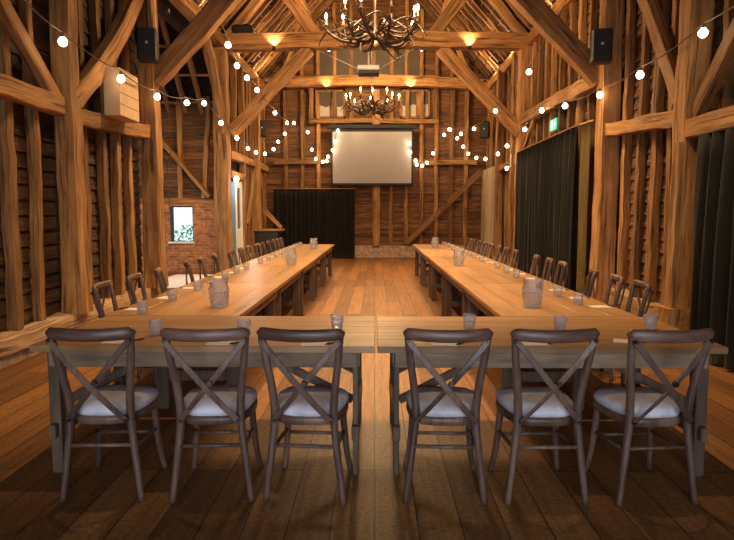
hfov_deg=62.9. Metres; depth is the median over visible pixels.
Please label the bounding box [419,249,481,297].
trestle table
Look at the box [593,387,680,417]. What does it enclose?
seat cushion
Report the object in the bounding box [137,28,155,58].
grille
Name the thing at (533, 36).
wall plate
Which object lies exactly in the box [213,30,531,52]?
tie beam
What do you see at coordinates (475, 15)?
ceiling
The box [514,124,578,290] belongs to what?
curtain
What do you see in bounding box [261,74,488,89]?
tie beam
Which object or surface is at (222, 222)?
timber post
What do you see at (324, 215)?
curtain
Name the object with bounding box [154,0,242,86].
brace
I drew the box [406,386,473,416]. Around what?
seat cushion
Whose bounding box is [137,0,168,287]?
timber post
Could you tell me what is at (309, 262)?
trestle table
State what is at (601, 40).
loudspeaker
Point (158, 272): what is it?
chair
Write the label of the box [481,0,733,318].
wall
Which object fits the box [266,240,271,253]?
chair
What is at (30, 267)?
wall
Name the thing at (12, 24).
brace
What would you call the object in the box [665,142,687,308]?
timber post
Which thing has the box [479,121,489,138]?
loudspeaker
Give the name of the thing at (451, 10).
strut
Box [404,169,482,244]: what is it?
brace
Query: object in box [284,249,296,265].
glass jug
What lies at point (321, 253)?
trestle table
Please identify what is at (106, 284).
chair
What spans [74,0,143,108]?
brace
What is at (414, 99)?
window
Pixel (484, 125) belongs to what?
grille
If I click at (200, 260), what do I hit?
chair
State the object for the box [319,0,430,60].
antler chandelier
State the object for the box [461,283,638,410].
trestle table
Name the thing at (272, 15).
ceiling
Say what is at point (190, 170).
wall
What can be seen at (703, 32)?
string
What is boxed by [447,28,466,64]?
strut
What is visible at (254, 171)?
brace
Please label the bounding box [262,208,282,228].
brace
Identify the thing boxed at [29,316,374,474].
trestle table
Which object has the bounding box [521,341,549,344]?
menu card
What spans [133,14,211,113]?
ceiling
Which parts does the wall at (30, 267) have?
wall rail, wall rail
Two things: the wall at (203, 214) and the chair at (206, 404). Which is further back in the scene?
the wall at (203, 214)
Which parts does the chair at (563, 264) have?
leg, leg, rail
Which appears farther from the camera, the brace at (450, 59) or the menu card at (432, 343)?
the brace at (450, 59)
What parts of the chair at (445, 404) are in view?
leg, leg, seat frame, rail, leg, leg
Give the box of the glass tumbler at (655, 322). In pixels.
[643,314,657,329]
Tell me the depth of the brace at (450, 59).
14.54 m
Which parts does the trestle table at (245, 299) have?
leg, leg, leg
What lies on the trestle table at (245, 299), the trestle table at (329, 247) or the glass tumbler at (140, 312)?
the glass tumbler at (140, 312)
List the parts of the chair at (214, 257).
leg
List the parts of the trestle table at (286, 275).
leg, leg, leg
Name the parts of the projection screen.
screen casing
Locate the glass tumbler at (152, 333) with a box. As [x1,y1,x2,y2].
[148,319,162,335]
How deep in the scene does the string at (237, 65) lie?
13.86 m
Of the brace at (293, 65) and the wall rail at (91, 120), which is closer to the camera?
the wall rail at (91, 120)
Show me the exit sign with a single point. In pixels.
(553, 123)
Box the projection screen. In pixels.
[327,124,416,185]
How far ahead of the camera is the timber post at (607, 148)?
9.26 m
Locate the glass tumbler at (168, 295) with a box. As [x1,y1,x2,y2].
[167,290,176,300]
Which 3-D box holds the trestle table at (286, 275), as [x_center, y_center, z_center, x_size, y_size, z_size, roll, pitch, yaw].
[-1.396,0.422,7.536,0.998,0.760,2.065,0,5,1]
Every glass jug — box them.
[204,277,228,307]
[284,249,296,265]
[453,249,465,265]
[522,277,549,307]
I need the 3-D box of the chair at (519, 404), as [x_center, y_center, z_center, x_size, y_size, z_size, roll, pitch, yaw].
[0.929,0.736,3.235,0.444,0.941,0.550,0,5,-1]
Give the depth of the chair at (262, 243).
11.91 m
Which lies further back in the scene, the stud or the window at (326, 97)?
the window at (326, 97)
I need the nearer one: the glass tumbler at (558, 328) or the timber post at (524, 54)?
the glass tumbler at (558, 328)
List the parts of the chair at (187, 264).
rail, leg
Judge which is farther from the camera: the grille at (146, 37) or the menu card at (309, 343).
the grille at (146, 37)
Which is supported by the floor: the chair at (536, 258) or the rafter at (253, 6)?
the chair at (536, 258)
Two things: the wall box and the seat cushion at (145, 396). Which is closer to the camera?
the seat cushion at (145, 396)
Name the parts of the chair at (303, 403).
leg, leg, rail, seat frame, leg, leg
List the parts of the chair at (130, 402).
leg, rail, leg, seat frame, leg, leg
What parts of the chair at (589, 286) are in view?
leg, leg, rail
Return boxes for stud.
[165,103,173,210]
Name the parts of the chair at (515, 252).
leg, leg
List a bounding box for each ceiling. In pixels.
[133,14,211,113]
[157,0,332,78]
[417,0,556,79]
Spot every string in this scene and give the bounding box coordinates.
[23,0,298,154]
[221,24,338,162]
[408,0,565,166]
[449,6,733,160]
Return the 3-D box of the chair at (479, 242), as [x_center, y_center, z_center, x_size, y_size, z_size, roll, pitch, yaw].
[2.169,-0.152,12.762,0.550,0.941,0.444,0,5,3]
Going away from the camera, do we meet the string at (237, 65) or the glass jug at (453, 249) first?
the glass jug at (453, 249)
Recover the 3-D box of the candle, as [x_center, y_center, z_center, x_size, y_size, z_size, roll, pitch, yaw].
[0.829,-4.229,9.767,0.084,0.212,0.084,0,5,1]
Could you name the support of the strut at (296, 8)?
on the tie beam at (435, 40)
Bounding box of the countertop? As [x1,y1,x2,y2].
[253,229,284,230]
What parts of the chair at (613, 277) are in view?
leg, leg, rail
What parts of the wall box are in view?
panel, panel, panel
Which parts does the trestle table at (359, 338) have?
leg, leg, leg, leg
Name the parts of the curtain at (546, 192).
rod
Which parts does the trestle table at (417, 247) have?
leg, leg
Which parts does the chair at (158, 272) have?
rail, leg, leg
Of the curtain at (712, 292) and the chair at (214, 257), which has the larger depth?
the chair at (214, 257)
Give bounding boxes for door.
[231,181,242,265]
[481,166,494,257]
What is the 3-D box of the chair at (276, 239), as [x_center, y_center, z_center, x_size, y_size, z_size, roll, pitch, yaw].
[-1.846,-0.259,13.905,0.550,0.941,0.444,-1,5,-7]
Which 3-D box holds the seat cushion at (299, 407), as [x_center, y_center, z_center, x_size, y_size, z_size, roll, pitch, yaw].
[-0.309,0.713,3.315,0.399,0.074,0.412,0,5,5]
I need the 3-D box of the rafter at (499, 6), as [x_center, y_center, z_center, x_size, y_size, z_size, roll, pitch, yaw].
[2.049,-7.616,14.331,3.660,4.128,0.233,0,5,1]
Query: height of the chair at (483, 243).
0.941 m
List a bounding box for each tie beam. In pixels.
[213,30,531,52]
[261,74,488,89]
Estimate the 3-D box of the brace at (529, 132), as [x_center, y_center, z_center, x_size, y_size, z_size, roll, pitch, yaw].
[3.801,-3.197,14.043,0.099,0.634,0.886,0,5,1]
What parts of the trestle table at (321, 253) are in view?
leg, leg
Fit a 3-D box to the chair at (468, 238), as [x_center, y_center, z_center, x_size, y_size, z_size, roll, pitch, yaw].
[2.190,-0.305,14.399,0.550,0.941,0.444,1,5,10]
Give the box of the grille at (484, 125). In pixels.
[480,122,487,136]
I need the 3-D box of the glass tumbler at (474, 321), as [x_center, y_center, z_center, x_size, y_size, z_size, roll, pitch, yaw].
[0.665,0.333,3.899,0.086,0.092,0.086,-4,7,-35]
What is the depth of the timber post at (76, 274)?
7.05 m
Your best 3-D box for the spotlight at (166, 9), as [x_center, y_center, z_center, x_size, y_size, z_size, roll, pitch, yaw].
[-3.170,-4.102,9.497,0.084,0.106,0.106,-1,5,-11]
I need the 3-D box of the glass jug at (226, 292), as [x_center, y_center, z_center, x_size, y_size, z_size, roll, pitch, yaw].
[-1.191,0.180,4.783,0.201,0.232,0.166,3,6,33]
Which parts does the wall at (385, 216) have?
wall rail, wall rail, post, post, wall rail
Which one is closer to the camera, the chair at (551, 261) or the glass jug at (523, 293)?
the glass jug at (523, 293)
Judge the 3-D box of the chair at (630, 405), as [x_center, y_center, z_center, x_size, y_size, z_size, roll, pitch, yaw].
[1.491,0.737,3.228,0.444,0.941,0.550,0,5,-4]
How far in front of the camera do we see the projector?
14.44 m
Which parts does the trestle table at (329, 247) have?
leg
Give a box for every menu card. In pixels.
[101,340,123,343]
[125,308,147,309]
[156,296,174,298]
[181,287,199,288]
[205,341,235,344]
[301,342,327,345]
[431,342,458,345]
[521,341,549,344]
[589,305,611,307]
[613,338,641,343]
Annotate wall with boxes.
[0,0,268,369]
[137,96,213,203]
[139,204,214,272]
[265,0,487,257]
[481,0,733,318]
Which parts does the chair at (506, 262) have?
leg, leg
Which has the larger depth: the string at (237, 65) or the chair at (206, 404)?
the string at (237, 65)
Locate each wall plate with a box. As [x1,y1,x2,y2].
[169,0,264,88]
[487,0,578,89]
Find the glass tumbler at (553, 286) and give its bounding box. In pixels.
[553,286,562,296]
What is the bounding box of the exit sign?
[550,118,556,131]
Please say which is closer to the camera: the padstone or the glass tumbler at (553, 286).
the glass tumbler at (553, 286)
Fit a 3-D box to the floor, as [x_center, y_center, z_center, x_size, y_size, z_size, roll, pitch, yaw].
[-1.333,0.729,8.975,11.500,0.120,24.100,0,5,1]
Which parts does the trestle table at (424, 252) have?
leg, leg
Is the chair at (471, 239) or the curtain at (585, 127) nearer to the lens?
the curtain at (585, 127)
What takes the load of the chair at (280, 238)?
on the floor
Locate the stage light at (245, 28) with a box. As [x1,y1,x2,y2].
[232,24,253,32]
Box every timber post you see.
[49,0,93,313]
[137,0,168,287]
[212,45,233,273]
[250,78,261,252]
[513,47,531,260]
[589,0,624,301]
[664,0,714,329]
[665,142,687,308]
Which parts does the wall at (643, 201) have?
wall rail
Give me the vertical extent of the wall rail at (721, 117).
0.241 m
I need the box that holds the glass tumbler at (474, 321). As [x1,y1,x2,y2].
[463,314,475,328]
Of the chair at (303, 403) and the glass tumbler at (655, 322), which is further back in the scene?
the glass tumbler at (655, 322)
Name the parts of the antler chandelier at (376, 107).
chain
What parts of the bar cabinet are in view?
door, door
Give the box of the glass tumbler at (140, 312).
[136,301,147,313]
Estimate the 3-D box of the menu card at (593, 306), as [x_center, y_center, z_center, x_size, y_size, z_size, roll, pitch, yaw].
[1.862,0.293,4.805,0.150,0.003,0.100,0,5,-5]
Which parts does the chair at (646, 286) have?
leg, rail, leg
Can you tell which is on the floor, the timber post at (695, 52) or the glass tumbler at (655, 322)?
the timber post at (695, 52)
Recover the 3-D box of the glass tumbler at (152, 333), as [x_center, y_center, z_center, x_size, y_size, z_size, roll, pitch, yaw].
[-1.296,0.353,3.682,0.086,0.092,0.086,4,7,37]
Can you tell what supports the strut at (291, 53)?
attached to the ceiling at (272, 15)
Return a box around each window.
[168,206,194,243]
[315,90,344,118]
[400,90,429,118]
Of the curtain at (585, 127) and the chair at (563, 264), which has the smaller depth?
the chair at (563, 264)
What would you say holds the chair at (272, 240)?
on the floor
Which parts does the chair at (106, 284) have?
leg, rail, leg, leg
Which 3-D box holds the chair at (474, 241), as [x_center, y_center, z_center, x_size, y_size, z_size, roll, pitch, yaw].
[2.178,-0.213,13.408,0.550,0.941,0.444,0,5,3]
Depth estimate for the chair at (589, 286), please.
6.04 m
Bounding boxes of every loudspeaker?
[136,27,158,63]
[260,120,266,136]
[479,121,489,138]
[590,28,612,64]
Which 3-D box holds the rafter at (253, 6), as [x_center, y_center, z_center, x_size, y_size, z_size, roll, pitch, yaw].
[-1.647,-7.615,14.372,3.662,4.119,0.239,0,5,1]
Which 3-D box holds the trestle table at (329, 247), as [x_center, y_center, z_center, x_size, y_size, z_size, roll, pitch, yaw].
[-1.313,-0.158,13.748,0.998,0.760,2.065,0,5,1]
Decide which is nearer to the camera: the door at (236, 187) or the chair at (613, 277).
the chair at (613, 277)
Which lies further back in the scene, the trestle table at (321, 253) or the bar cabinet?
the bar cabinet
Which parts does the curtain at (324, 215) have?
rod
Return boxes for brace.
[0,0,61,95]
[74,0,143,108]
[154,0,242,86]
[204,38,226,133]
[228,48,313,136]
[246,166,256,225]
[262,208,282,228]
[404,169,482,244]
[436,48,518,136]
[508,0,597,85]
[523,119,535,148]
[637,0,677,103]
[691,18,733,116]
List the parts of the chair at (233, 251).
leg, leg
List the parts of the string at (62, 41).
bulb, bulb, bulb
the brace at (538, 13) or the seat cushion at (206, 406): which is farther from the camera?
the brace at (538, 13)
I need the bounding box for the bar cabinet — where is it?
[253,229,284,256]
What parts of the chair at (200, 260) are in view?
rail, leg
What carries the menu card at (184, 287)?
on the trestle table at (245, 299)
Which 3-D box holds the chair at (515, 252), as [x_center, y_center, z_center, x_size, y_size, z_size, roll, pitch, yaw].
[2.126,0.150,9.522,0.550,0.941,0.444,1,5,8]
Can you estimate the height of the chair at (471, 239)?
0.941 m
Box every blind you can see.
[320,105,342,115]
[402,104,427,115]
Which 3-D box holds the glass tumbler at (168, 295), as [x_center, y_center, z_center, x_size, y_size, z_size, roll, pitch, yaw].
[-1.662,0.218,5.125,0.086,0.092,0.086,-4,7,-39]
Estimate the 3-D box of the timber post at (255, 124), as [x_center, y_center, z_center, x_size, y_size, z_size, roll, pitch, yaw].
[-3.367,-2.983,18.245,0.316,5.550,0.329,0,5,1]
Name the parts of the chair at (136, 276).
rail, leg, leg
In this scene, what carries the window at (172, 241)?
in the wall at (203, 214)
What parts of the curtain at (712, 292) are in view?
rod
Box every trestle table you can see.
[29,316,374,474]
[104,283,281,408]
[191,266,304,315]
[237,256,318,315]
[264,249,327,296]
[283,244,333,283]
[377,316,727,476]
[413,244,463,283]
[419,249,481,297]
[427,256,509,316]
[440,267,553,316]
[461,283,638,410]
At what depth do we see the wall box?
7.93 m
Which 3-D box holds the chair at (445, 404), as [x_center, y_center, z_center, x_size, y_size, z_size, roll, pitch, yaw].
[0.413,0.736,3.242,0.444,0.941,0.550,0,5,3]
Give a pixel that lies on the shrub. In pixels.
(190, 229)
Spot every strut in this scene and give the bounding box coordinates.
[283,0,320,31]
[285,29,302,62]
[429,0,466,30]
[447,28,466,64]
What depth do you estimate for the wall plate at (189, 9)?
13.71 m
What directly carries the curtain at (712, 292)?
hanging from the wall rail at (721, 117)
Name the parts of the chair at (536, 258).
leg, leg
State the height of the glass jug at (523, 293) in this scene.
0.232 m
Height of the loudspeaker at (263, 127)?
0.500 m
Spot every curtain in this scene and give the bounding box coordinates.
[272,188,355,257]
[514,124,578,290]
[576,119,594,294]
[689,124,733,369]
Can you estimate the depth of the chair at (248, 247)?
10.75 m
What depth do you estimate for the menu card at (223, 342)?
3.43 m
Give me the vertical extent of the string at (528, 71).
1.858 m
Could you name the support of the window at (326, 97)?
in the wall at (385, 216)
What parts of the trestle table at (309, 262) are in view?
leg, leg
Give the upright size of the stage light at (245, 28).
0.250 m
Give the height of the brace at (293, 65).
2.209 m
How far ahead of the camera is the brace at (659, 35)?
7.48 m
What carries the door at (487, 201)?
in the wall at (643, 201)
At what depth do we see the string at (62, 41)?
7.90 m
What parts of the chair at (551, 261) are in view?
leg, leg, rail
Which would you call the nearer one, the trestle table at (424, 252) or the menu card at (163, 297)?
the menu card at (163, 297)
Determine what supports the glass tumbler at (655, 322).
on the trestle table at (390, 337)
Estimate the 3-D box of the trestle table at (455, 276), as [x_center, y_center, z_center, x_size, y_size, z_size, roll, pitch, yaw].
[1.519,0.425,7.497,0.998,0.760,2.065,0,5,1]
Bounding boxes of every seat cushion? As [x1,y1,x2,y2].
[77,385,157,415]
[184,385,256,415]
[278,385,348,416]
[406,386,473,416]
[495,386,573,417]
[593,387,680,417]
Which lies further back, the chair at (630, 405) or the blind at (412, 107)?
the blind at (412, 107)
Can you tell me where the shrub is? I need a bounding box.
[174,225,192,240]
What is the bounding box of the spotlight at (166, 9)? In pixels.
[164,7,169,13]
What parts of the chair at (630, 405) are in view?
leg, leg, seat frame, leg, rail, leg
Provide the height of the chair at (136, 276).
0.941 m
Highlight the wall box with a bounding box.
[103,67,138,122]
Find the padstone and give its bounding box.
[653,305,689,327]
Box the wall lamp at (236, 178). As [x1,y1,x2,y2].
[231,175,238,181]
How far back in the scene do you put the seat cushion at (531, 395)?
3.19 m
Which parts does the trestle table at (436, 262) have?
leg, leg, leg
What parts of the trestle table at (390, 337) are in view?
leg, leg, leg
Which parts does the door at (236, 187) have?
frame, pane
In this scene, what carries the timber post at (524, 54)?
on the floor
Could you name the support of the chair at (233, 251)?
on the floor
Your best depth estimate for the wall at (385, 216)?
20.17 m
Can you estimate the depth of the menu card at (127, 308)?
4.68 m
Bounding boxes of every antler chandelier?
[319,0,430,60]
[340,0,402,119]
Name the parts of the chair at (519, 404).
leg, leg, seat frame, rail, leg, leg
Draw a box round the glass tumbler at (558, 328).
[553,315,566,329]
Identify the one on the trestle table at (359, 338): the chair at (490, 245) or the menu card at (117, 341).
the menu card at (117, 341)
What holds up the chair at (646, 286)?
on the floor
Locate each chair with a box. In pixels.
[45,327,167,502]
[90,280,171,388]
[125,273,182,378]
[154,267,167,295]
[160,327,263,503]
[184,260,194,283]
[197,257,207,278]
[211,253,220,273]
[227,249,238,267]
[237,247,245,264]
[245,245,254,261]
[254,243,262,258]
[256,327,352,504]
[261,242,288,288]
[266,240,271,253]
[271,239,276,251]
[275,238,280,249]
[279,237,284,248]
[402,327,492,504]
[465,237,469,248]
[468,238,472,250]
[470,239,476,251]
[475,240,482,253]
[480,242,488,256]
[486,243,494,258]
[488,328,599,505]
[494,245,502,261]
[501,247,510,264]
[510,249,519,268]
[529,254,540,276]
[542,258,554,282]
[553,261,568,286]
[556,274,626,381]
[583,268,598,298]
[585,279,653,390]
[585,328,714,506]
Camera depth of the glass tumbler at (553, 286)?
5.40 m
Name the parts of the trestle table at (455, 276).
leg, leg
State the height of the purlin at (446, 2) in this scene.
0.248 m
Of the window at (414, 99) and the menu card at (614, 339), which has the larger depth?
the window at (414, 99)
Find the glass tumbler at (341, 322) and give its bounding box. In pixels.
[330,314,342,327]
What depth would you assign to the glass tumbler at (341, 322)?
3.86 m
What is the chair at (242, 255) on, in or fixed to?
on the floor
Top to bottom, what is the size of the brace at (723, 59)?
1.486 m
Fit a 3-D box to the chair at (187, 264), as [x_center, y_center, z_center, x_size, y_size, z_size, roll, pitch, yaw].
[-1.932,0.357,7.298,0.550,0.941,0.444,-2,6,-16]
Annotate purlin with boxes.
[299,0,312,19]
[441,0,450,11]
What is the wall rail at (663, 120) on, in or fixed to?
attached to the wall at (643, 201)
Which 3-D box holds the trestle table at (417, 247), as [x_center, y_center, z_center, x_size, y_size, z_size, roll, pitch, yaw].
[1.601,-0.154,13.710,0.998,0.760,2.065,0,5,1]
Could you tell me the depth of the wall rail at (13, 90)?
6.19 m
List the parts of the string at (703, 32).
bulb, bulb, bulb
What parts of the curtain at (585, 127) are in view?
rod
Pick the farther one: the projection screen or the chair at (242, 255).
the projection screen
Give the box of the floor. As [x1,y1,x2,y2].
[0,258,733,539]
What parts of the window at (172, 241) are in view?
sill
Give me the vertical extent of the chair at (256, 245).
0.941 m
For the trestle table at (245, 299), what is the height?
0.760 m
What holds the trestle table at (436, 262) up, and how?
on the floor
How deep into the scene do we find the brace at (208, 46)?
13.86 m
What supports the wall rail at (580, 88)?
attached to the wall at (643, 201)
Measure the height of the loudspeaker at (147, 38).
0.480 m
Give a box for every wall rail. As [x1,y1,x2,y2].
[0,73,64,114]
[81,109,149,137]
[521,79,596,124]
[605,110,672,135]
[685,105,733,137]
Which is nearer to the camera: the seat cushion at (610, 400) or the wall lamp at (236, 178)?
the seat cushion at (610, 400)
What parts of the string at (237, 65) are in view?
bulb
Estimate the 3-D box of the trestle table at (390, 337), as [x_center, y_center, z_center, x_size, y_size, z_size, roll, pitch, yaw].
[1.042,0.762,3.884,1.955,0.760,1.030,0,5,1]
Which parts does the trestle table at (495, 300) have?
leg, leg, leg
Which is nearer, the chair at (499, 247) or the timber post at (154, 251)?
the timber post at (154, 251)
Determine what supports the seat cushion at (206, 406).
on the chair at (206, 404)
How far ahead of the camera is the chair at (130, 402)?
3.12 m
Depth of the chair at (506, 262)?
10.07 m
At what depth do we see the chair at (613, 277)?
5.45 m
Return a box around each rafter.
[224,0,264,33]
[487,0,526,32]
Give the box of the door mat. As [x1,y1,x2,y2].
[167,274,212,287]
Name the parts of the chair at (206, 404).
leg, leg, rail, seat frame, leg, leg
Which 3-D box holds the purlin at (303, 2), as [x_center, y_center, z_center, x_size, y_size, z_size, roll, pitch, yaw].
[-1.985,-6.837,8.177,0.242,0.252,23.500,0,5,1]
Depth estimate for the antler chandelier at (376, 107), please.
17.78 m

